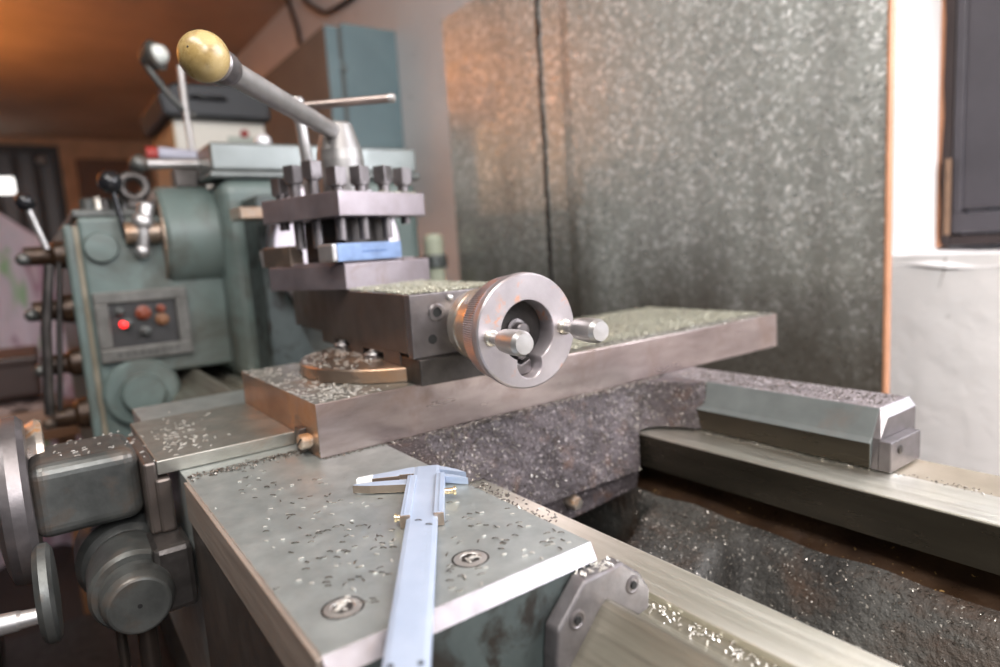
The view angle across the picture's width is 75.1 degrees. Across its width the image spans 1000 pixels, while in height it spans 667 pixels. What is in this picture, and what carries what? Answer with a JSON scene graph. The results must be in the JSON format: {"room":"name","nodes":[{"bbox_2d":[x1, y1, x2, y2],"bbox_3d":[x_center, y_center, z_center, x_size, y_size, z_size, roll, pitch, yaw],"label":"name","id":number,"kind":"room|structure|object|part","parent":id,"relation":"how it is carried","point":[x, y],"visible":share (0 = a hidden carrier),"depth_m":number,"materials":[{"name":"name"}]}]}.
{"room":"metal workshop","nodes":[
{"label":"metal workshop","id":0,"kind":"room"},
{"bbox_2d":[0,544,84,640],"bbox_3d":[-1.887,1.025,1.634,3.750,0.100,9.500,-9,9,-35],"label":"floor","id":1,"kind":"structure","parent":0,"point":[13,597],"depth_m":2.20,"materials":[{"name":"concrete"}]},
{"bbox_2d":[0,213,80,567],"bbox_3d":[-2.434,0.155,2.604,1.500,1.432,1.169,-9,9,-35],"label":"heap","id":2,"kind":"object","parent":1,"relation":"on","point":[20,286],"visible":0.22,"depth_m":2.42,"materials":[{"name":"fabric"}]},
{"bbox_2d":[42,397,90,614],"bbox_3d":[-1.514,0.610,1.545,0.960,0.696,0.420,-9,9,-35],"label":"bench","id":3,"kind":"object","parent":1,"relation":"on","point":[62,434],"visible":0.21,"depth_m":1.59,"materials":[{"name":"brown wood"}]},
{"bbox_2d":[0,396,65,427],"bbox_3d":[-1.269,0.213,1.607,0.330,0.043,0.250,-9,9,-35],"label":"cardboard box","id":4,"kind":"object","parent":3,"relation":"on","point":[24,415],"visible":0.06,"depth_m":1.56,"materials":[{"name":"brown cardboard"}]},
{"bbox_2d":[0,393,56,415],"bbox_3d":[-1.249,0.173,1.605,0.270,0.037,0.210,-9,9,-35],"label":"rag","id":5,"kind":"object","parent":4,"relation":"on","point":[33,403],"visible":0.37,"depth_m":1.58,"materials":[{"name":"beige fabric"}]},
{"bbox_2d":[0,345,42,400],"bbox_3d":[-1.300,0.109,1.585,0.302,0.101,0.275,-9,9,-35],"label":"box","id":6,"kind":"object","parent":5,"relation":"on","point":[18,379],"visible":0.98,"depth_m":1.54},
{"bbox_3d":[-1.302,0.071,1.579,0.302,0.024,0.275,-9,9,-35],"label":"box lid","id":7,"kind":"part","parent":6,"relation":"part of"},
{"bbox_3d":[-1.063,0.580,1.670,0.040,0.666,0.040,-9,9,-35],"label":"leg","id":8,"kind":"part","parent":3,"relation":"part of","materials":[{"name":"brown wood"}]},
{"bbox_3d":[-0.717,0.270,1.842,0.220,1.188,0.300,-9,9,-35],"label":"stand","id":9,"kind":"object","parent":1,"relation":"on","visible":0},
{"bbox_2d":[153,119,264,187],"bbox_3d":[-0.762,-0.421,1.720,0.213,0.217,0.308,-9,9,-35],"label":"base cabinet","id":10,"kind":"object","parent":9,"relation":"on","point":[173,135],"visible":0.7,"depth_m":1.59,"materials":[{"name":"metal"}]},
{"bbox_3d":[-0.850,-0.408,1.665,0.003,0.213,0.296,-9,9,-35],"label":"panel","id":11,"kind":"part","parent":10,"relation":"part of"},
{"bbox_2d":[140,83,270,137],"bbox_3d":[-0.761,-0.569,1.670,0.252,0.087,0.329,-9,9,-35],"label":"case","id":12,"kind":"object","parent":10,"relation":"on","point":[210,102],"visible":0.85,"depth_m":1.56,"materials":[{"name":"plastic"}]},
{"bbox_3d":[-0.686,-0.557,1.535,0.087,0.008,0.021,-9,9,-35],"label":"case handle","id":13,"kind":"part","parent":12,"relation":"part of","materials":[{"name":"black plastic"}]},
{"bbox_3d":[-0.007,0.832,0.809,0.500,0.260,2.200,-9,9,-35],"label":"pedestal","id":14,"kind":"object","parent":1,"relation":"on","visible":0},
{"bbox_3d":[0.067,0.667,0.799,1.170,0.060,2.320,-9,9,-35],"label":"tray","id":15,"kind":"object","parent":14,"relation":"on","visible":0},
{"bbox_2d":[422,233,447,280],"bbox_3d":[-0.127,0.177,1.531,0.058,0.816,0.058,-6,8,-16],"label":"pipe","id":16,"kind":"object","parent":15,"relation":"on","point":[433,243],"visible":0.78,"depth_m":1.46,"materials":[{"name":"paint"}]},
{"bbox_2d":[160,364,999,666],"bbox_3d":[-0.033,0.371,0.720,0.415,0.600,2.250,-9,9,-35],"label":"bed","id":17,"kind":"object","parent":15,"relation":"on","point":[940,539],"depth_m":0.45,"materials":[{"name":"bare ground steel"},{"name":"cast iron"}]},
{"bbox_2d":[14,134,419,439],"bbox_3d":[-0.516,0.016,1.240,0.601,0.704,0.794,-9,9,-35],"label":"headstock","id":18,"kind":"object","parent":17,"relation":"on","point":[146,293],"depth_m":0.97,"materials":[{"name":"green paint"}]},
{"bbox_3d":[-0.640,-0.149,0.897,0.025,0.067,0.008,-9,9,-35],"label":"feed lever","id":19,"kind":"part","parent":18,"relation":"part of","materials":[{"name":"metal"}]},
{"bbox_3d":[-0.630,0.004,0.930,0.034,0.212,0.008,-9,9,-35],"label":"shift rod","id":20,"kind":"part","parent":18,"relation":"part of","materials":[{"name":"metal"}]},
{"bbox_2d":[78,198,94,209],"bbox_3d":[-0.611,-0.191,0.964,0.022,0.018,0.022,-9,9,-35],"label":"socket","id":21,"kind":"object","parent":18,"relation":"on","point":[84,203],"visible":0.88,"depth_m":0.95,"materials":[{"name":"grey metal"}]},
{"bbox_2d":[91,197,101,208],"bbox_3d":[-0.601,-0.193,0.971,0.018,0.020,0.018,-9,9,-35],"label":"socket","id":22,"kind":"object","parent":18,"relation":"on","point":[96,199],"visible":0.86,"depth_m":0.96,"materials":[{"name":"metal"}]},
{"bbox_2d":[99,198,110,208],"bbox_3d":[-0.594,-0.193,0.976,0.020,0.018,0.020,-9,9,-35],"label":"socket","id":23,"kind":"object","parent":18,"relation":"on","point":[104,202],"visible":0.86,"depth_m":0.97,"materials":[{"name":"metal"}]},
{"bbox_3d":[-0.706,-0.194,1.150,0.107,0.012,0.488,-9,9,-35],"label":"plate","id":24,"kind":"part","parent":18,"relation":"part of","materials":[{"name":"grey metal"}]},
{"bbox_2d":[109,198,123,208],"bbox_3d":[-0.580,-0.196,0.986,0.024,0.018,0.024,-9,9,-35],"label":"socket","id":25,"kind":"object","parent":18,"relation":"on","point":[120,199],"visible":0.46,"depth_m":0.98,"materials":[{"name":"grey metal"}]},
{"bbox_3d":[-0.549,-0.177,0.936,0.020,0.081,0.008,-9,9,-35],"label":"lever rod","id":26,"kind":"part","parent":18,"relation":"part of","materials":[{"name":"black plastic"}]},
{"bbox_2d":[119,321,127,327],"bbox_3d":[-0.547,-0.013,0.947,0.010,0.010,0.017,-9,9,-35],"label":"lamp","id":27,"kind":"object","parent":18,"relation":"on","point":[122,324],"depth_m":0.94,"materials":[{"name":"red plastic"}]},
{"bbox_2d":[117,171,154,208],"bbox_3d":[-0.545,-0.215,0.973,0.054,0.056,0.016,-9,9,-35],"label":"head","id":28,"kind":"object","parent":18,"relation":"on","point":[132,199],"visible":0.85,"depth_m":0.97},
{"bbox_3d":[-0.518,-0.150,0.950,0.034,0.080,0.030,-9,9,-35],"label":"selector lever","id":29,"kind":"part","parent":18,"relation":"part of","materials":[{"name":"metal"}]},
{"bbox_3d":[-0.530,-0.014,0.970,0.124,0.102,0.014,-9,9,-35],"label":"control panel","id":30,"kind":"part","parent":18,"relation":"part of","materials":[{"name":"grey metal"}]},
{"bbox_3d":[-0.531,-0.016,0.972,0.088,0.065,0.007,-9,9,-35],"label":"panel plate","id":31,"kind":"part","parent":18,"relation":"part of","materials":[{"name":"black metal"}]},
{"bbox_2d":[129,155,198,186],"bbox_3d":[-0.522,-0.252,1.014,0.098,0.051,0.034,-9,9,-35],"label":"bar","id":32,"kind":"object","parent":18,"relation":"on","point":[183,173],"visible":0.9,"depth_m":1.01,"materials":[{"name":"silver metal"}]},
{"bbox_2d":[138,40,196,149],"bbox_3d":[-0.603,-0.415,1.194,0.085,0.232,0.049,-9,9,-35],"label":"lever","id":33,"kind":"object","parent":18,"relation":"attached to","point":[153,56],"visible":0.94,"depth_m":1.18,"materials":[{"name":"grey metal"}]},
{"bbox_3d":[-0.630,-0.500,1.172,0.039,0.053,0.054,-3,8,2],"label":"lamp shade","id":34,"kind":"part","parent":33,"relation":"part of","materials":[{"name":"grey metal"}]},
{"bbox_3d":[-0.616,-0.502,1.172,0.036,0.036,0.036,-9,9,-35],"label":"bulb","id":35,"kind":"part","parent":33,"relation":"part of","materials":[{"name":"clear glass"}]},
{"bbox_3d":[-0.604,-0.442,1.194,0.078,0.092,0.012,-9,9,-35],"label":"arm","id":36,"kind":"part","parent":33,"relation":"part of","materials":[{"name":"grey metal"}]},
{"bbox_3d":[-0.584,-0.398,1.213,0.017,0.192,0.012,-9,9,-35],"label":"stem","id":37,"kind":"part","parent":33,"relation":"part of","materials":[{"name":"silver metal"}]},
{"bbox_2d":[144,147,206,187],"bbox_3d":[-0.555,-0.279,1.121,0.092,0.081,0.040,-9,9,-35],"label":"tube","id":38,"kind":"object","parent":18,"relation":"on","point":[150,152],"visible":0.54,"depth_m":1.10,"materials":[{"name":"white plastic"}]},
{"bbox_3d":[-0.384,-0.310,1.055,0.026,0.026,0.026,-9,9,-35],"label":"breather cap","id":39,"kind":"part","parent":18,"relation":"part of","materials":[{"name":"white plastic"}]},
{"bbox_3d":[-0.319,-0.285,1.109,0.357,0.054,0.103,-9,9,-35],"label":"lid","id":40,"kind":"part","parent":18,"relation":"part of","materials":[{"name":"paint"}]},
{"bbox_2d":[132,367,919,666],"bbox_3d":[-0.011,0.158,0.593,0.493,0.192,0.551,-9,9,-35],"label":"carriage","id":41,"kind":"object","parent":17,"relation":"on","point":[530,610],"visible":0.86,"depth_m":0.37,"materials":[{"name":"metal"}]},
{"bbox_2d":[0,416,176,585],"bbox_3d":[-0.297,0.106,0.462,0.100,0.112,0.126,-9,9,-35],"label":"handwheel","id":42,"kind":"object","parent":41,"relation":"attached to","point":[44,493],"visible":0.94,"depth_m":0.43,"materials":[{"name":"grey metal"}]},
{"bbox_2d":[0,542,63,644],"bbox_3d":[-0.284,0.155,0.371,0.054,0.058,0.058,-9,9,-35],"label":"handwheel","id":43,"kind":"object","parent":42,"relation":"attached to","point":[48,613],"visible":1,"depth_m":0.36,"materials":[{"name":"grey metal"}]},
{"bbox_3d":[-0.280,0.162,0.360,0.046,0.012,0.012,-8,9,-26],"label":"handle","id":44,"kind":"part","parent":43,"relation":"part of","materials":[{"name":"metal"}]},
{"bbox_2d":[53,431,133,455],"bbox_3d":[-0.288,0.078,0.460,0.047,0.001,0.052,-9,9,-35],"label":"swarf","id":45,"kind":"object","parent":42,"relation":"on","point":[117,431],"visible":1,"depth_m":0.45,"materials":[{"name":"metal"}]},
{"bbox_2d":[74,509,198,666],"bbox_3d":[-0.245,0.312,0.472,0.066,0.368,0.117,-9,9,-35],"label":"housing","id":46,"kind":"object","parent":42,"relation":"attached to","point":[132,577],"visible":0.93,"depth_m":0.42,"materials":[{"name":"grey metal"}]},
{"bbox_2d":[187,450,302,480],"bbox_3d":[-0.174,0.091,0.453,0.080,0.002,0.020,-9,9,-35],"label":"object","id":47,"kind":"object","parent":41,"relation":"on","point":[293,451],"visible":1,"depth_m":0.45,"materials":[{"name":"metal"}]},
{"bbox_2d":[332,601,353,612],"bbox_3d":[-0.063,0.111,0.262,0.009,0.001,0.008,-9,9,-35],"label":"socket","id":48,"kind":"object","parent":41,"relation":"attached to","point":[337,606],"depth_m":0.26,"materials":[{"name":"metal"}]},
{"bbox_2d":[353,465,467,666],"bbox_3d":[-0.047,0.099,0.310,0.068,0.007,0.203,-4,8,-4],"label":"caliper","id":49,"kind":"object","parent":41,"relation":"on","point":[410,629],"visible":1,"depth_m":0.29,"materials":[{"name":"silver metal"}]},
{"bbox_3d":[-0.042,0.092,0.363,0.022,0.007,0.060,-4,8,-4],"label":"sliding frame","id":50,"kind":"part","parent":49,"relation":"part of","materials":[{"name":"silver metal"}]},
{"bbox_3d":[-0.040,0.096,0.333,0.022,0.006,0.002,-4,8,-4],"label":"frame","id":51,"kind":"part","parent":49,"relation":"part of","materials":[{"name":"silver metal"}]},
{"bbox_2d":[130,307,776,474],"bbox_3d":[0.006,0.031,0.666,0.660,0.040,0.194,-9,9,-35],"label":"slide","id":52,"kind":"object","parent":41,"relation":"on","point":[270,417],"visible":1,"depth_m":0.53,"materials":[{"name":"metal"}]},
{"bbox_2d":[129,411,228,460],"bbox_3d":[-0.259,0.077,0.520,0.068,0.001,0.158,-9,9,-35],"label":"swarf","id":53,"kind":"object","parent":52,"relation":"on","point":[169,411],"visible":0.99,"depth_m":0.50,"materials":[{"name":"metal"}]},
{"bbox_2d":[244,363,387,402],"bbox_3d":[-0.160,0.038,0.546,0.064,0.002,0.196,-9,9,-35],"label":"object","id":54,"kind":"object","parent":52,"relation":"on","point":[315,382],"visible":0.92,"depth_m":0.50,"materials":[{"name":"metal"}]},
{"bbox_2d":[293,285,484,386],"bbox_3d":[-0.110,-0.012,0.624,0.186,0.073,0.416,-9,9,-35],"label":"slide","id":55,"kind":"object","parent":52,"relation":"on","point":[419,336],"visible":0.61,"depth_m":0.51,"materials":[{"name":"metal"}]},
{"bbox_2d":[176,29,429,290],"bbox_3d":[-0.190,-0.126,0.583,0.141,0.181,0.315,-1,8,21],"label":"post","id":56,"kind":"object","parent":55,"relation":"on","point":[338,207],"visible":0.98,"depth_m":0.62,"materials":[{"name":"metal"}]},
{"bbox_3d":[-0.192,-0.180,0.423,0.032,0.032,0.032,2,9,36],"label":"ball knob","id":57,"kind":"part","parent":56,"relation":"part of","materials":[{"name":"yellow plastic"}]},
{"bbox_2d":[259,246,303,267],"bbox_3d":[-0.223,-0.077,0.661,0.052,0.020,0.016,2,9,36],"label":"tool","id":58,"kind":"object","parent":56,"relation":"in","point":[288,256],"visible":0.98,"depth_m":0.65,"materials":[{"name":"metal"}]},
{"bbox_3d":[-0.177,-0.192,0.548,0.018,0.027,0.202,-3,8,7],"label":"clamp lever","id":59,"kind":"part","parent":56,"relation":"part of","materials":[{"name":"metal"}]},
{"bbox_3d":[-0.159,-0.128,0.665,0.115,0.022,0.115,2,9,36],"label":"plate","id":60,"kind":"part","parent":56,"relation":"part of","materials":[{"name":"metal"}]},
{"bbox_2d":[293,93,395,194],"bbox_3d":[-0.160,-0.195,0.678,0.117,0.107,0.027,-3,8,9],"label":"wrench","id":61,"kind":"object","parent":56,"relation":"on","point":[303,140],"visible":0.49,"depth_m":0.66,"materials":[{"name":"metal"}]},
{"bbox_3d":[-0.204,-0.193,0.685,0.017,0.107,0.027,-1,8,22],"label":"stem","id":62,"kind":"part","parent":61,"relation":"part of","materials":[{"name":"metal"}]},
{"bbox_2d":[318,241,401,262],"bbox_3d":[-0.133,-0.079,0.623,0.021,0.017,0.088,2,9,36],"label":"tool","id":63,"kind":"object","parent":56,"relation":"in","point":[328,253],"visible":1,"depth_m":0.61,"materials":[{"name":"blue metal"}]},
{"bbox_2d":[401,257,427,259],"bbox_3d":[-0.096,-0.078,0.677,0.024,0.003,0.039,2,9,36],"label":"base","id":64,"kind":"object","parent":56,"relation":"on","point":[412,257],"visible":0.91,"depth_m":0.68,"materials":[{"name":"grey metal"}]},
{"bbox_2d":[304,347,383,369],"bbox_3d":[-0.142,0.020,0.581,0.066,0.002,0.152,-7,8,-22],"label":"swarf","id":65,"kind":"object","parent":55,"relation":"on","point":[315,359],"visible":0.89,"depth_m":0.57,"materials":[{"name":"metal"}]},
{"bbox_2d":[350,279,487,294],"bbox_3d":[-0.107,-0.047,0.630,0.092,0.004,0.302,-8,9,-30],"label":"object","id":66,"kind":"object","parent":55,"relation":"on","point":[417,286],"visible":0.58,"depth_m":0.55,"materials":[{"name":"silver metal"}]},
{"bbox_2d":[433,307,440,316],"bbox_3d":[-0.048,-0.016,0.492,0.008,0.008,0.001,-8,9,-30],"label":"socket","id":67,"kind":"object","parent":55,"relation":"attached to","point":[436,310],"depth_m":0.49,"materials":[{"name":"grey metal"}]},
{"bbox_3d":[-0.029,-0.010,0.510,0.092,0.048,0.010,-8,9,-30],"label":"plate","id":68,"kind":"part","parent":55,"relation":"part of","materials":[{"name":"metal"}]},
{"bbox_2d":[462,272,608,388],"bbox_3d":[0.022,-0.001,0.425,0.078,0.078,0.066,-8,9,-30],"label":"handwheel","id":69,"kind":"object","parent":55,"relation":"attached to","point":[519,329],"visible":1,"depth_m":0.43,"materials":[{"name":"metal"}]},
{"bbox_3d":[0.003,0.005,0.400,0.017,0.016,0.043,-9,9,-35],"label":"handle","id":70,"kind":"part","parent":69,"relation":"part of","materials":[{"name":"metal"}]},
{"bbox_3d":[0.052,-0.003,0.429,0.017,0.016,0.043,-9,9,-35],"label":"handle","id":71,"kind":"part","parent":69,"relation":"part of","materials":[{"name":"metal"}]},
{"bbox_2d":[571,306,758,348],"bbox_3d":[0.127,-0.009,0.760,0.341,0.003,0.181,-9,9,-35],"label":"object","id":72,"kind":"object","parent":52,"relation":"on","point":[651,320],"visible":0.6,"depth_m":0.78,"materials":[{"name":"silver metal"}]},
{"bbox_2d":[591,313,770,346],"bbox_3d":[0.205,-0.006,0.695,0.288,0.002,0.015,-9,9,-35],"label":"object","id":73,"kind":"object","parent":52,"relation":"on","point":[764,313],"visible":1,"depth_m":0.68,"materials":[{"name":"metal"}]},
{"bbox_2d":[462,554,479,562],"bbox_3d":[-0.013,0.103,0.296,0.009,0.001,0.008,-9,9,-35],"label":"socket","id":74,"kind":"object","parent":41,"relation":"attached to","point":[475,558],"depth_m":0.29,"materials":[{"name":"metal"}]},
{"bbox_2d":[411,452,557,521],"bbox_3d":[-0.017,0.090,0.394,0.011,0.003,0.156,-9,9,-35],"label":"edge swarf","id":75,"kind":"object","parent":41,"relation":"on","point":[484,484],"visible":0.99,"depth_m":0.37,"materials":[{"name":"metal"}]},
{"bbox_2d":[323,376,664,458],"bbox_3d":[0.021,0.066,0.551,0.351,0.002,0.014,-9,9,-35],"label":"seam swarf","id":76,"kind":"object","parent":41,"relation":"on","point":[642,381],"visible":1,"depth_m":0.54,"materials":[{"name":"metal"}]},
{"bbox_2d":[425,381,706,503],"bbox_3d":[0.067,0.100,0.558,0.298,0.077,0.063,-9,9,-33],"label":"swarf","id":77,"kind":"object","parent":41,"relation":"on","point":[628,401],"visible":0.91,"depth_m":0.57,"materials":[{"name":"metal"}]},
{"bbox_2d":[574,616,581,624],"bbox_3d":[0.033,0.124,0.282,0.004,0.003,0.002,-9,9,-35],"label":"socket","id":78,"kind":"object","parent":41,"relation":"attached to","point":[577,619],"depth_m":0.28,"materials":[{"name":"grey metal"}]},
{"bbox_3d":[0.010,0.147,0.649,0.177,0.035,0.182,-9,9,-35],"label":"plate","id":79,"kind":"part","parent":41,"relation":"part of","materials":[{"name":"grey metal"}]},
{"bbox_2d":[575,556,617,576],"bbox_3d":[0.044,0.105,0.294,0.022,0.002,0.009,-9,9,-35],"label":"wiper swarf","id":80,"kind":"object","parent":41,"relation":"on","point":[596,562],"visible":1,"depth_m":0.29,"materials":[{"name":"metal"}]},
{"bbox_2d":[630,581,636,589],"bbox_3d":[0.062,0.117,0.302,0.004,0.003,0.002,-9,9,-35],"label":"socket","id":81,"kind":"object","parent":41,"relation":"attached to","point":[633,584],"depth_m":0.30,"materials":[{"name":"grey metal"}]},
{"bbox_2d":[669,368,896,404],"bbox_3d":[0.248,0.046,0.590,0.047,0.001,0.201,-9,9,-35],"label":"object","id":82,"kind":"object","parent":41,"relation":"on","point":[704,375],"visible":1,"depth_m":0.58,"materials":[{"name":"metal"}]},
{"bbox_3d":[0.132,0.146,0.254,0.015,0.003,0.195,-9,9,-35],"label":"groove swarf","id":83,"kind":"part","parent":17,"relation":"part of","materials":[{"name":"silver metal"}]},
{"bbox_2d":[681,427,869,470],"bbox_3d":[0.214,0.095,0.577,0.006,0.002,0.220,-9,9,-35],"label":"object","id":84,"kind":"object","parent":17,"relation":"on","point":[681,427],"visible":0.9,"depth_m":0.56,"materials":[{"name":"metal"}]},
{"bbox_2d":[626,491,999,666],"bbox_3d":[0.235,0.224,0.356,0.184,0.092,0.570,-9,9,-35],"label":"swarf","id":85,"kind":"object","parent":17,"relation":"on","point":[668,536],"visible":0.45,"depth_m":0.50,"materials":[{"name":"metal"}]},
{"bbox_2d":[791,450,991,494],"bbox_3d":[0.306,0.104,0.465,0.010,0.002,0.278,-9,9,-35],"label":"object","id":86,"kind":"object","parent":17,"relation":"on","point":[936,481],"visible":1,"depth_m":0.45,"materials":[{"name":"metal"}]},
{"bbox_2d":[442,0,895,393],"bbox_3d":[0.198,-0.053,1.158,0.022,1.328,0.899,-10,10,-39],"label":"guard","id":87,"kind":"object","parent":15,"relation":"on","point":[728,155],"visible":0.44,"depth_m":0.98,"materials":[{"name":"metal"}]},
{"bbox_2d":[0,136,158,214],"bbox_3d":[-4.763,-0.483,5.360,3.750,2.260,0.100,-9,9,-35],"label":"wall","id":88,"kind":"structure","parent":0,"point":[69,150],"depth_m":5.89,"materials":[{"name":"paint"}]},
{"bbox_2d":[0,144,67,244],"bbox_3d":[-4.452,-0.476,5.437,1.540,2.185,0.140,-9,9,-35],"label":"door","id":89,"kind":"structure","parent":88,"relation":"in","point":[35,170],"depth_m":5.67,"materials":[{"name":"metal"}]},
{"bbox_2d":[0,177,15,193],"bbox_3d":[-4.450,-1.218,5.355,0.740,0.135,0.030,-9,9,-35],"label":"window","id":90,"kind":"structure","parent":89,"relation":"attached to","point":[7,186],"depth_m":5.53,"materials":[{"name":"white glass"}]},
{"bbox_3d":[-3.981,-1.503,5.649,0.080,0.080,0.080,-9,9,-35],"label":"knob","id":91,"kind":"part","parent":89,"relation":"part of","materials":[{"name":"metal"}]},
{"bbox_2d":[75,159,151,197],"bbox_3d":[-3.571,-1.392,6.054,0.590,0.440,0.040,-9,9,-35],"label":"board","id":92,"kind":"object","parent":88,"relation":"attached to","point":[88,170],"visible":0.34,"depth_m":5.94,"materials":[{"name":"brown wood"}]},
{"bbox_2d":[0,0,286,141],"bbox_3d":[-2.038,-1.309,1.320,3.750,0.100,9.500,-9,9,-35],"label":"ceiling","id":93,"kind":"structure","parent":0,"point":[70,69],"depth_m":3.60,"materials":[{"name":"paint"}]},
{"bbox_2d":[212,0,999,475],"bbox_3d":[-0.323,-0.404,2.636,0.300,2.260,9.500,-9,9,-35],"label":"wall","id":94,"kind":"structure","parent":0,"point":[945,339],"depth_m":1.07,"materials":[{"name":"white paint"}]},
{"bbox_2d":[286,0,351,44],"bbox_3d":[-0.770,-1.457,2.743,0.018,0.313,0.740,-9,9,-35],"label":"cable","id":95,"kind":"object","parent":94,"relation":"attached to","point":[345,2],"visible":0.97,"depth_m":2.82,"materials":[{"name":"black plastic"}]},
{"bbox_2d":[263,23,404,148],"bbox_3d":[-0.715,-0.803,2.607,0.265,0.557,0.894,-9,9,-35],"label":"upper cabinet","id":96,"kind":"object","parent":94,"relation":"attached to","point":[345,60],"visible":0.44,"depth_m":2.26,"materials":[{"name":"metal"}]},
{"bbox_3d":[-0.804,-0.782,2.546,0.046,0.543,0.892,-9,9,-35],"label":"cabinet door","id":97,"kind":"part","parent":96,"relation":"part of","materials":[{"name":"metal"}]},
{"bbox_3d":[-0.435,-0.779,2.270,0.202,0.550,0.012,-9,9,-35],"label":"plate","id":98,"kind":"part","parent":96,"relation":"part of","materials":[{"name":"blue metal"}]},
{"bbox_2d":[892,0,986,255],"bbox_3d":[0.731,-0.673,1.084,0.302,1.071,0.067,-9,9,-35],"label":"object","id":99,"kind":"structure","parent":94,"relation":"attached to","point":[918,22],"depth_m":1.04,"materials":[{"name":"white paint"}]},
{"bbox_2d":[892,246,999,267],"bbox_3d":[1.057,-0.091,0.658,0.203,0.026,1.200,-9,9,-35],"label":"window sill","id":100,"kind":"structure","parent":94,"relation":"attached to","point":[993,248],"depth_m":1.03,"materials":[{"name":"white paint"}]},
{"bbox_2d":[935,0,999,246],"bbox_3d":[1.168,-0.610,0.398,0.065,1.049,1.567,-9,9,-35],"label":"window","id":101,"kind":"structure","parent":94,"relation":"in","point":[968,165],"depth_m":1.03,"materials":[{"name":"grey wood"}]}
]}

